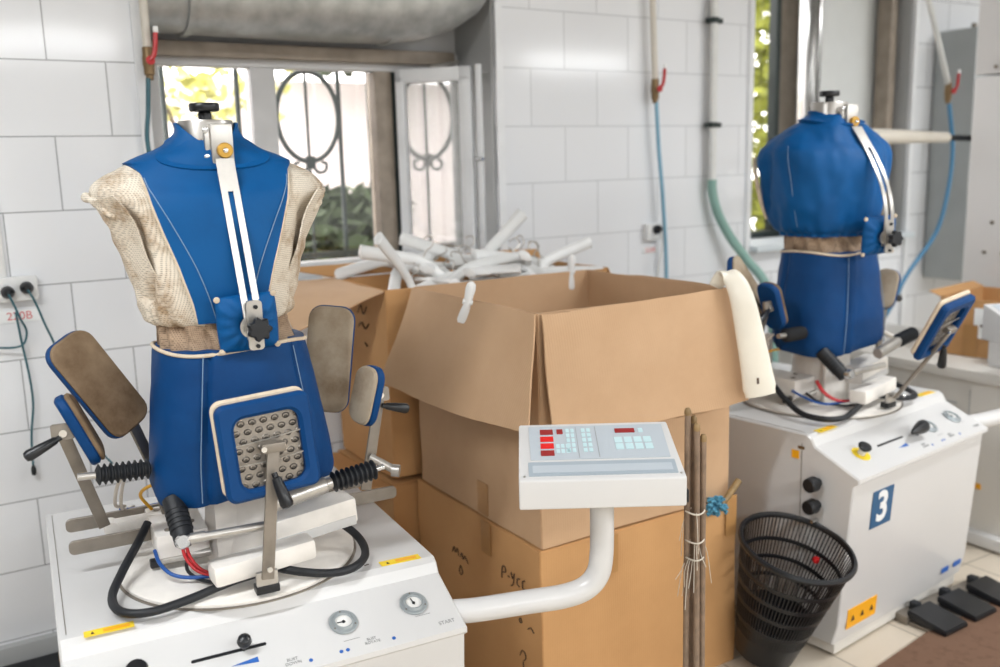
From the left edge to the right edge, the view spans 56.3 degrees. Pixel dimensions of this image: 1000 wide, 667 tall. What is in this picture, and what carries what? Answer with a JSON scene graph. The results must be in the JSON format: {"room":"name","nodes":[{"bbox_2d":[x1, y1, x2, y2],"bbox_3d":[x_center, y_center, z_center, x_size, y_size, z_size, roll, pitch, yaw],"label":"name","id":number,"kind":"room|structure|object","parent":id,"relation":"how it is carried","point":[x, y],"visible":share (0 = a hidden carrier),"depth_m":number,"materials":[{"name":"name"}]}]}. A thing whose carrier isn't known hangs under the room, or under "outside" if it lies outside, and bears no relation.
{"room":"garment pressing workshop","nodes":[
{"label":"garment pressing workshop","id":0,"kind":"room"},
{"bbox_2d":[0,0,979,645],"bbox_3d":[0.550,-0.709,4.377,10.800,3.000,0.360,-8,12,-31],"label":"wall","id":1,"kind":"structure","parent":0,"point":[69,109],"depth_m":3.03,"materials":[{"name":"tile"}]},
{"bbox_2d":[0,227,5,277],"bbox_3d":[-1.569,-0.597,2.841,0.030,0.860,0.016,-8,12,-31],"label":"cable conduit","id":2,"kind":"object","parent":1,"relation":"attached to","point":[2,261],"visible":1,"depth_m":2.91,"materials":[{"name":"white plastic"}]},
{"bbox_2d":[0,275,41,323],"bbox_3d":[-1.517,-0.106,2.943,0.125,0.146,0.034,-8,12,-31],"label":"wall socket","id":3,"kind":"object","parent":1,"relation":"attached to","point":[14,282],"visible":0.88,"depth_m":2.94,"materials":[{"name":"white plastic"}]},
{"bbox_2d":[0,284,13,293],"bbox_3d":[-1.535,-0.134,2.909,0.042,0.042,0.002,-8,12,-31],"label":"socket","id":4,"kind":"object","parent":3,"relation":"attached to","point":[1,285],"depth_m":2.91,"materials":[{"name":"plastic"}]},
{"bbox_2d":[0,286,27,348],"bbox_3d":[-1.586,-0.040,2.874,0.232,0.198,0.050,-7,11,-26],"label":"plug","id":5,"kind":"object","parent":3,"relation":"attached to","point":[7,292],"visible":1,"depth_m":2.89,"materials":[{"name":"black plastic"}]},
{"bbox_2d":[14,312,36,475],"bbox_3d":[-1.510,0.196,2.989,0.034,0.535,0.016,-8,12,-31],"label":"cord","id":6,"kind":"object","parent":3,"relation":"hanging from","point":[33,468],"visible":0.94,"depth_m":2.99,"materials":[{"name":"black rubber"}]},
{"bbox_2d":[20,281,112,463],"bbox_3d":[-1.331,0.112,2.953,0.322,0.559,0.117,3,11,23],"label":"plug","id":7,"kind":"object","parent":3,"relation":"attached to","point":[26,287],"visible":0.57,"depth_m":2.92,"materials":[{"name":"black plastic"}]},
{"bbox_2d":[0,631,58,666],"bbox_3d":[0.691,0.752,4.474,10.800,0.085,0.032,-8,12,-31],"label":"baseboard","id":8,"kind":"structure","parent":1,"relation":"attached to","point":[27,649],"depth_m":3.09,"materials":[{"name":"grey paint"}]},
{"bbox_2d":[3,652,59,666],"bbox_3d":[-2.218,1.211,2.530,3.750,0.028,0.285,-8,12,-31],"label":"trim","id":9,"kind":"structure","parent":1,"relation":"attached to","point":[50,660],"depth_m":3.07,"materials":[{"name":"black rubber"}]},
{"bbox_2d":[129,0,153,153],"bbox_3d":[-1.159,-0.436,3.127,0.035,3.000,0.017,-8,12,-31],"label":"trim","id":10,"kind":"structure","parent":1,"relation":"attached to","point":[133,4],"depth_m":3.04,"materials":[{"name":"white plastic"}]},
{"bbox_2d":[150,30,457,278],"bbox_3d":[-0.746,-0.944,3.666,1.340,1.455,0.128,-8,12,-31],"label":"window","id":11,"kind":"structure","parent":1,"relation":"in","point":[259,58],"depth_m":3.66,"materials":[{"name":"brown wood"}]},
{"bbox_2d":[298,272,390,279],"bbox_3d":[-0.659,-0.198,3.690,1.360,0.030,0.400,-8,12,-31],"label":"trim","id":12,"kind":"structure","parent":1,"relation":"attached to","point":[388,272],"depth_m":3.77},
{"bbox_2d":[395,60,485,253],"bbox_3d":[-0.210,-0.706,3.872,0.379,0.836,0.194,2,11,21],"label":"window","id":13,"kind":"structure","parent":1,"relation":"in","point":[463,75],"depth_m":3.78,"materials":[{"name":"white wood"}]},
{"bbox_2d":[450,0,497,250],"bbox_3d":[-0.120,-1.003,3.913,0.008,1.460,0.350,-8,12,-31],"label":"window frame","id":14,"kind":"structure","parent":1,"relation":"attached to","point":[473,38],"depth_m":3.87,"materials":[{"name":"grey paint"}]},
{"bbox_2d":[493,0,507,250],"bbox_3d":[0.008,-0.595,3.833,0.032,3.000,0.017,-8,12,-31],"label":"trim","id":15,"kind":"structure","parent":1,"relation":"attached to","point":[497,4],"depth_m":3.77,"materials":[{"name":"white plastic"}]},
{"bbox_2d":[743,0,755,270],"bbox_3d":[1.210,-0.759,4.560,0.032,3.000,0.017,-8,12,-31],"label":"trim","id":16,"kind":"structure","parent":1,"relation":"attached to","point":[751,3],"depth_m":4.51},
{"bbox_2d":[797,0,822,122],"bbox_3d":[1.640,-1.252,4.971,0.115,1.470,0.051,-8,12,-31],"label":"trim","id":17,"kind":"structure","parent":1,"relation":"attached to","point":[810,33],"depth_m":4.93,"materials":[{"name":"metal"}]},
{"bbox_2d":[751,0,897,237],"bbox_3d":[1.605,-1.263,5.050,1.286,1.465,0.281,-6,11,-25],"label":"window","id":18,"kind":"structure","parent":1,"relation":"in","point":[859,38],"depth_m":5.10,"materials":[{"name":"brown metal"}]},
{"bbox_2d":[749,231,914,252],"bbox_3d":[1.666,-0.513,5.085,1.240,0.030,0.460,-8,12,-31],"label":"trim","id":19,"kind":"structure","parent":1,"relation":"attached to","point":[775,243],"depth_m":4.75,"materials":[{"name":"white plastic"}]},
{"bbox_2d":[888,0,912,230],"bbox_3d":[2.149,-1.313,5.286,0.008,1.460,0.350,-8,12,-31],"label":"trim","id":20,"kind":"structure","parent":1,"relation":"attached to","point":[905,7],"depth_m":5.17,"materials":[{"name":"grey paint"}]},
{"bbox_2d":[898,0,920,325],"bbox_3d":[2.275,-0.905,5.204,0.032,3.000,0.017,-8,12,-31],"label":"trim","id":21,"kind":"structure","parent":1,"relation":"attached to","point":[917,3],"depth_m":5.18,"materials":[{"name":"white plastic"}]},
{"bbox_2d":[923,23,987,280],"bbox_3d":[2.754,-1.032,5.330,0.620,1.400,0.250,-8,12,-31],"label":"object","id":22,"kind":"object","parent":1,"relation":"attached to","point":[944,259],"visible":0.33,"depth_m":5.17,"materials":[{"name":"grey metal"}]},
{"bbox_2d":[492,0,747,286],"bbox_3d":[0.510,-0.703,4.352,1.445,3.000,0.360,-8,12,-31],"label":"wall pier","id":23,"kind":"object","parent":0,"point":[581,146],"visible":0.33,"depth_m":4.12,"materials":[{"name":"tile"}]},
{"bbox_2d":[642,223,660,253],"bbox_3d":[0.697,-0.434,4.279,0.090,0.138,0.034,-8,12,-31],"label":"wall socket","id":24,"kind":"object","parent":23,"relation":"attached to","point":[648,234],"visible":0.99,"depth_m":4.26,"materials":[{"name":"white plastic"}]},
{"bbox_2d":[653,225,662,276],"bbox_3d":[0.728,-0.047,4.329,0.055,0.906,0.046,2,11,17],"label":"plug","id":25,"kind":"object","parent":24,"relation":"attached to","point":[657,229],"visible":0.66,"depth_m":4.24,"materials":[{"name":"black plastic"}]},
{"bbox_2d":[704,0,722,179],"bbox_3d":[0.981,-1.446,4.258,0.085,1.530,0.058,-8,12,-31],"label":"drain pipe","id":26,"kind":"object","parent":23,"relation":"attached to","point":[714,20],"visible":0.95,"depth_m":4.29,"materials":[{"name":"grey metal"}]},
{"bbox_2d":[707,179,777,362],"bbox_3d":[1.287,0.031,4.399,0.617,1.503,0.200,6,13,37],"label":"hose","id":27,"kind":"object","parent":26,"relation":"attached to","point":[718,214],"visible":0.49,"depth_m":4.43,"materials":[{"name":"green rubber"}]},
{"bbox_2d":[464,542,999,666],"bbox_3d":[2.565,1.335,1.508,10.800,0.100,7.860,-8,12,-31],"label":"floor","id":28,"kind":"structure","parent":0,"point":[874,648],"depth_m":3.10,"materials":[{"name":"tile"}]},
{"bbox_2d":[23,102,688,666],"bbox_3d":[-0.383,0.334,2.285,1.409,1.746,1.204,-7,12,-27],"label":"press","id":29,"kind":"object","parent":28,"relation":"on","point":[250,548],"visible":1,"depth_m":2.01,"materials":[{"name":"white metal"}]},
{"bbox_2d":[332,449,422,542],"bbox_3d":[-0.172,0.686,3.590,1.192,0.580,0.495,-8,12,-31],"label":"cardboard box","id":30,"kind":"object","parent":28,"relation":"on","point":[403,508],"visible":0.04,"depth_m":3.20,"materials":[{"name":"brown cardboard"}]},
{"bbox_2d":[287,249,609,477],"bbox_3d":[-0.189,0.082,3.483,1.347,0.699,0.512,-8,12,-31],"label":"cardboard box","id":31,"kind":"object","parent":30,"relation":"on","point":[379,311],"visible":0.33,"depth_m":3.19,"materials":[{"name":"brown cardboard"}]},
{"bbox_2d":[322,236,445,279],"bbox_3d":[-0.433,-0.275,3.485,0.464,0.169,0.104,-2,10,-3],"label":"hanger","id":32,"kind":"object","parent":31,"relation":"in","point":[350,270],"visible":0.44,"depth_m":3.46,"materials":[{"name":"white plastic"}]},
{"bbox_2d":[402,276,459,283],"bbox_3d":[-0.303,-0.184,3.421,0.190,0.073,0.462,-6,11,-21],"label":"hanger","id":33,"kind":"object","parent":31,"relation":"in","point":[417,279],"visible":0.5,"depth_m":3.29,"materials":[{"name":"white plastic"}]},
{"bbox_2d":[530,241,553,266],"bbox_3d":[0.126,-0.265,3.778,0.440,0.207,0.141,-4,11,-11],"label":"hanger","id":34,"kind":"object","parent":31,"relation":"in","point":[534,260],"visible":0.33,"depth_m":3.77,"materials":[{"name":"white plastic"}]},
{"bbox_3d":[-0.101,-0.126,3.504,0.880,0.030,0.410,-8,12,-31],"label":"insert","id":35,"kind":"object","parent":31,"relation":"in","visible":0},
{"bbox_2d":[374,232,418,287],"bbox_3d":[-0.325,-0.152,3.227,0.072,0.410,0.272,4,12,28],"label":"hanger","id":36,"kind":"object","parent":35,"relation":"on","point":[380,241],"visible":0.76,"depth_m":3.16,"materials":[{"name":"white plastic"}]},
{"bbox_2d":[358,235,444,276],"bbox_3d":[-0.297,-0.213,3.337,0.417,0.267,0.063,-6,11,-21],"label":"hanger","id":37,"kind":"object","parent":35,"relation":"on","point":[365,252],"visible":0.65,"depth_m":3.29,"materials":[{"name":"white plastic"}]},
{"bbox_2d":[388,252,438,289],"bbox_3d":[-0.370,-0.201,3.429,0.151,0.196,0.440,2,11,18],"label":"hanger","id":38,"kind":"object","parent":35,"relation":"on","point":[395,277],"visible":0.34,"depth_m":3.37,"materials":[{"name":"white plastic"}]},
{"bbox_2d":[419,261,459,273],"bbox_3d":[-0.236,-0.245,3.532,0.182,0.108,0.459,3,11,23],"label":"hanger","id":39,"kind":"object","parent":35,"relation":"on","point":[427,268],"visible":0.51,"depth_m":3.33,"materials":[{"name":"white plastic"}]},
{"bbox_2d":[399,232,482,279],"bbox_3d":[-0.185,-0.247,3.583,0.392,0.292,0.091,0,10,8],"label":"hanger","id":40,"kind":"object","parent":35,"relation":"on","point":[405,239],"visible":0.61,"depth_m":3.55,"materials":[{"name":"white plastic"}]},
{"bbox_2d":[428,246,462,281],"bbox_3d":[-0.265,-0.234,3.532,0.444,0.180,0.161,4,12,28],"label":"hanger","id":41,"kind":"object","parent":35,"relation":"on","point":[446,270],"visible":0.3,"depth_m":3.52,"materials":[{"name":"white plastic"}]},
{"bbox_2d":[416,259,520,285],"bbox_3d":[-0.155,-0.198,3.379,0.457,0.127,0.176,-5,11,-16],"label":"hanger","id":42,"kind":"object","parent":35,"relation":"on","point":[503,268],"visible":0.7,"depth_m":3.35,"materials":[{"name":"white plastic"}]},
{"bbox_2d":[448,251,522,281],"bbox_3d":[-0.106,-0.224,3.429,0.451,0.154,0.169,-10,14,-41],"label":"hanger","id":43,"kind":"object","parent":35,"relation":"on","point":[511,257],"visible":0.59,"depth_m":3.44,"materials":[{"name":"white plastic"}]},
{"bbox_2d":[463,268,508,277],"bbox_3d":[-0.018,-0.207,3.466,0.186,0.126,0.454,7,13,40],"label":"hanger","id":44,"kind":"object","parent":35,"relation":"on","point":[469,272],"visible":0.37,"depth_m":3.27,"materials":[{"name":"white plastic"}]},
{"bbox_2d":[458,208,526,276],"bbox_3d":[-0.021,-0.266,3.576,0.271,0.417,0.046,-4,11,-13],"label":"hanger","id":45,"kind":"object","parent":35,"relation":"on","point":[516,220],"visible":0.47,"depth_m":3.56,"materials":[{"name":"white plastic"}]},
{"bbox_2d":[471,235,523,260],"bbox_3d":[0.061,-0.249,3.615,0.429,0.255,0.077,-9,13,-36],"label":"hanger","id":46,"kind":"object","parent":35,"relation":"on","point":[476,254],"visible":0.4,"depth_m":3.48,"materials":[{"name":"white plastic"}]},
{"bbox_2d":[463,273,533,281],"bbox_3d":[-0.071,-0.190,3.521,0.459,0.096,0.191,2,11,18],"label":"hanger","id":47,"kind":"object","parent":35,"relation":"on","point":[509,275],"visible":0.27,"depth_m":3.45,"materials":[{"name":"white plastic"}]},
{"bbox_2d":[449,237,550,273],"bbox_3d":[0.036,-0.260,3.551,0.451,0.200,0.129,-1,10,4],"label":"hanger","id":48,"kind":"object","parent":35,"relation":"on","point":[457,258],"visible":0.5,"depth_m":3.52,"materials":[{"name":"white plastic"}]},
{"bbox_2d":[508,247,531,264],"bbox_3d":[0.101,-0.236,3.557,0.161,0.203,0.435,2,11,18],"label":"hanger","id":49,"kind":"object","parent":35,"relation":"on","point":[524,255],"visible":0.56,"depth_m":3.33,"materials":[{"name":"white plastic"}]},
{"bbox_2d":[528,236,591,267],"bbox_3d":[0.197,-0.237,3.650,0.411,0.262,0.091,-11,14,-43],"label":"hanger","id":50,"kind":"object","parent":35,"relation":"on","point":[585,243],"visible":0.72,"depth_m":3.67,"materials":[{"name":"white plastic"}]},
{"bbox_2d":[522,255,603,273],"bbox_3d":[0.160,-0.227,3.547,0.461,0.127,0.169,-5,11,-19],"label":"hanger","id":51,"kind":"object","parent":35,"relation":"on","point":[554,269],"visible":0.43,"depth_m":3.54,"materials":[{"name":"white plastic"}]},
{"bbox_2d":[418,478,736,666],"bbox_3d":[0.238,0.771,3.100,0.753,0.567,0.753,-8,12,-31],"label":"cardboard box","id":52,"kind":"object","parent":28,"relation":"on","point":[636,620],"visible":0.56,"depth_m":2.79,"materials":[{"name":"brown cardboard"}]},
{"bbox_2d":[383,270,748,549],"bbox_3d":[0.197,0.183,2.940,0.961,0.664,0.806,-8,12,-31],"label":"cardboard box","id":53,"kind":"object","parent":52,"relation":"on","point":[534,349],"visible":0.91,"depth_m":2.69,"materials":[{"name":"brown cardboard"}]},
{"bbox_2d":[457,281,475,323],"bbox_3d":[-0.097,-0.088,2.706,0.058,0.125,0.020,-2,10,0],"label":"clip","id":54,"kind":"object","parent":53,"relation":"attached to","point":[470,288],"visible":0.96,"depth_m":2.70,"materials":[{"name":"white plastic"}]},
{"bbox_2d":[566,255,575,289],"bbox_3d":[0.251,-0.220,3.360,0.045,0.125,0.020,-2,10,0],"label":"clip","id":55,"kind":"object","parent":53,"relation":"attached to","point":[571,261],"visible":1,"depth_m":3.35,"materials":[{"name":"white plastic"}]},
{"bbox_2d":[709,269,775,397],"bbox_3d":[0.713,0.002,2.756,0.197,0.379,0.063,3,11,23],"label":"sleeve form","id":56,"kind":"object","parent":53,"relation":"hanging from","point":[758,380],"visible":1,"depth_m":2.74,"materials":[{"name":"beige plastic"}]},
{"bbox_2d":[706,478,741,516],"bbox_3d":[0.685,0.505,2.852,0.160,0.099,0.076,-8,12,-31],"label":"brush","id":57,"kind":"object","parent":52,"relation":"on","point":[716,504],"visible":0.98,"depth_m":2.83,"materials":[{"name":"blue plastic"}]},
{"bbox_2d":[683,408,690,666],"bbox_3d":[0.469,0.680,2.351,0.018,0.998,0.098,0,10,9],"label":"wooden pole","id":58,"kind":"object","parent":28,"relation":"on","point":[687,440],"visible":1,"depth_m":2.33,"materials":[{"name":"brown wood"}]},
{"bbox_2d":[675,507,711,607],"bbox_3d":[0.481,0.560,2.333,0.075,0.249,0.088,4,12,28],"label":"string","id":59,"kind":"object","parent":58,"relation":"attached to","point":[696,514],"visible":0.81,"depth_m":2.32,"materials":[{"name":"white fabric"}]},
{"bbox_2d":[689,415,696,666],"bbox_3d":[0.488,0.688,2.372,0.018,0.974,0.086,0,10,9],"label":"wooden pole","id":60,"kind":"object","parent":28,"relation":"on","point":[693,417],"visible":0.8,"depth_m":2.35,"materials":[{"name":"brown wood"}]},
{"bbox_2d":[693,423,700,666],"bbox_3d":[0.493,0.700,2.341,0.018,0.961,0.098,-1,10,5],"label":"wooden pole","id":61,"kind":"object","parent":28,"relation":"on","point":[696,571],"visible":1,"depth_m":2.32,"materials":[{"name":"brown wood"}]},
{"bbox_2d":[699,434,706,666],"bbox_3d":[0.509,0.712,2.354,0.018,0.932,0.089,0,10,7],"label":"wooden pole","id":62,"kind":"object","parent":28,"relation":"on","point":[703,438],"visible":1,"depth_m":2.33,"materials":[{"name":"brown wood"}]},
{"bbox_2d":[734,511,857,666],"bbox_3d":[0.908,0.823,2.876,0.352,0.466,0.354,1,11,11],"label":"basket","id":63,"kind":"object","parent":28,"relation":"on","point":[772,628],"visible":1,"depth_m":2.89,"materials":[{"name":"black plastic"}]},
{"bbox_2d":[727,90,999,653],"bbox_3d":[1.365,0.032,3.494,1.432,1.815,1.215,-9,13,-37],"label":"press","id":64,"kind":"object","parent":28,"relation":"on","point":[888,466],"visible":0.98,"depth_m":3.15,"materials":[{"name":"white metal"}]},
{"bbox_2d":[764,323,999,552],"bbox_3d":[1.974,0.403,4.380,0.715,0.718,1.320,-8,12,-31],"label":"machine","id":65,"kind":"object","parent":28,"relation":"on","point":[971,385],"visible":0.17,"depth_m":3.84,"materials":[{"name":"white ceramic"}]},
{"bbox_2d":[764,323,999,386],"bbox_3d":[1.971,0.072,4.324,0.700,0.045,1.320,-8,12,-31],"label":"countertop","id":66,"kind":"structure","parent":65,"relation":"on","point":[972,369],"depth_m":3.95,"materials":[{"name":"white ceramic"}]},
{"bbox_2d":[929,281,999,358],"bbox_3d":[2.164,-0.066,4.159,0.433,0.278,0.329,-10,13,-39],"label":"cardboard box","id":67,"kind":"object","parent":65,"relation":"on","point":[967,341],"visible":0.56,"depth_m":4.04,"materials":[{"name":"brown cardboard"}]},
{"bbox_2d":[987,341,999,367],"bbox_3d":[2.226,0.052,3.797,0.400,0.168,0.200,-4,11,-11],"label":"control box","id":68,"kind":"object","parent":65,"relation":"on","point":[994,348],"visible":0.55,"depth_m":3.82,"materials":[{"name":"white plastic"}]},
{"bbox_2d":[877,602,999,666],"bbox_3d":[1.712,1.089,2.672,1.300,0.011,1.100,-10,13,-39],"label":"floor mat","id":69,"kind":"object","parent":28,"relation":"on","point":[977,644],"visible":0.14,"depth_m":3.04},
{"bbox_2d":[962,0,999,288],"bbox_3d":[2.653,-0.584,3.997,0.266,2.770,1.255,-8,12,-31],"label":"tall cabinet","id":70,"kind":"object","parent":28,"relation":"on","point":[981,265],"visible":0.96,"depth_m":4.35,"materials":[{"name":"white metal"}]},
{"bbox_2d":[871,128,971,143],"bbox_3d":[1.897,-0.918,4.329,0.978,0.075,0.157,-5,11,-20],"label":"pipe","id":71,"kind":"object","parent":70,"relation":"attached to","point":[892,136],"visible":0.5,"depth_m":4.34,"materials":[{"name":"beige metal"}]},
{"bbox_3d":[2.484,-1.714,0.954,10.800,0.100,7.860,-8,12,-31],"label":"ceiling","id":72,"kind":"structure","parent":0,"visible":0},
{"bbox_2d":[138,0,157,80],"bbox_3d":[-1.139,-1.363,2.922,0.068,1.105,0.042,8,14,41],"label":"pipe","id":73,"kind":"object","parent":72,"relation":"attached to","point":[149,53],"visible":1,"depth_m":3.00,"materials":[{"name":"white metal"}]},
{"bbox_2d":[145,78,150,151],"bbox_3d":[-0.868,-0.210,2.918,0.134,1.187,0.667,-11,14,-43],"label":"air hose","id":74,"kind":"object","parent":73,"relation":"hanging from","point":[148,80],"visible":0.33,"depth_m":3.02,"materials":[{"name":"teal rubber"}]},
{"bbox_2d":[148,0,485,45],"bbox_3d":[-0.669,-1.549,3.406,1.315,0.936,0.408,-8,12,-31],"label":"air duct","id":75,"kind":"object","parent":72,"relation":"hanging from","point":[375,22],"visible":0.98,"depth_m":3.36,"materials":[{"name":"metal"}]},
{"bbox_2d":[649,0,666,102],"bbox_3d":[0.665,-1.585,4.019,0.094,1.156,0.064,-8,12,-31],"label":"pipe","id":76,"kind":"object","parent":72,"relation":"attached to","point":[656,88],"visible":1,"depth_m":4.09,"materials":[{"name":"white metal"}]},
{"bbox_2d":[654,102,667,278],"bbox_3d":[0.759,-0.367,4.289,0.133,1.352,0.018,-8,12,-31],"label":"air hose","id":77,"kind":"object","parent":76,"relation":"hanging from","point":[656,103],"visible":0.7,"depth_m":4.22,"materials":[{"name":"blue rubber"}]},
{"bbox_2d":[926,0,960,103],"bbox_3d":[2.052,-1.710,4.506,0.562,1.166,0.064,-8,12,-31],"label":"pipe","id":78,"kind":"object","parent":72,"relation":"attached to","point":[948,91],"visible":1,"depth_m":4.67,"materials":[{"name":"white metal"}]},
{"bbox_2d":[886,103,954,317],"bbox_3d":[2.094,-0.598,4.754,0.558,1.118,0.046,-6,11,-23],"label":"air hose","id":79,"kind":"object","parent":78,"relation":"hanging from","point":[949,106],"visible":0.66,"depth_m":4.81,"materials":[{"name":"blue rubber"}]},
{"label":"outside","id":80,"kind":"structure","parent":0,"visible":0},
{"bbox_2d":[157,67,168,140],"bbox_3d":[-1.309,-0.888,3.626,0.022,0.275,0.035,-8,12,-31],"label":"window grille","id":81,"kind":"object","parent":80,"point":[160,69],"depth_m":3.63,"materials":[{"name":"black metal"}]},
{"bbox_2d":[232,69,242,135],"bbox_3d":[-1.064,-0.930,3.772,0.022,0.258,0.035,-8,12,-31],"label":"window grille","id":82,"kind":"object","parent":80,"point":[235,71],"depth_m":3.77,"materials":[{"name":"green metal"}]},
{"bbox_2d":[276,71,358,259],"bbox_3d":[-0.781,-0.709,3.986,0.328,0.786,0.035,-8,12,-31],"label":"window grille","id":83,"kind":"object","parent":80,"point":[309,160],"depth_m":3.99,"materials":[{"name":"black metal"}]},
{"bbox_2d":[409,82,451,241],"bbox_3d":[-0.320,-0.778,4.264,0.218,0.712,0.035,-8,12,-31],"label":"window grille","id":84,"kind":"object","parent":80,"point":[428,159],"depth_m":4.25,"materials":[{"name":"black metal"}]},
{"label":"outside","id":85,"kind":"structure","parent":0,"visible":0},
{"bbox_3d":[-1.197,0.277,7.877,16.000,0.100,7.000,-8,12,-31],"label":"ground","id":86,"kind":"structure","parent":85,"visible":0},
{"bbox_2d":[164,67,296,128],"bbox_3d":[-1.662,-0.581,5.665,0.938,2.406,0.579,-8,12,-31],"label":"shrub","id":87,"kind":"object","parent":86,"relation":"on","point":[201,80],"visible":0.34,"depth_m":5.47,"materials":[{"name":"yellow plant"}]},
{"bbox_2d":[164,78,455,247],"bbox_3d":[-1.526,-0.598,6.591,7.679,2.300,0.060,-8,12,-31],"label":"fence","id":88,"kind":"object","parent":86,"relation":"on","point":[321,111],"visible":0.05,"depth_m":6.73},
{"bbox_2d":[284,70,364,77],"bbox_3d":[-0.776,-1.008,6.489,1.721,2.908,0.736,-8,12,-31],"label":"tree","id":89,"kind":"object","parent":86,"relation":"on","point":[324,74],"visible":0.02,"depth_m":6.42,"materials":[{"name":"green plant"}]},
{"bbox_2d":[301,181,415,260],"bbox_3d":[-1.121,-0.096,5.312,1.332,1.562,1.128,-9,12,-34],"label":"hedge","id":90,"kind":"object","parent":86,"relation":"on","point":[328,219],"visible":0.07,"depth_m":5.16,"materials":[{"name":"green plant"}]},
{"bbox_2d":[751,0,769,230],"bbox_3d":[1.960,-1.036,6.538,1.044,2.797,0.567,-8,12,-31],"label":"bush","id":91,"kind":"object","parent":86,"relation":"on","point":[760,103],"visible":0.09,"depth_m":6.20,"materials":[{"name":"green plant"}]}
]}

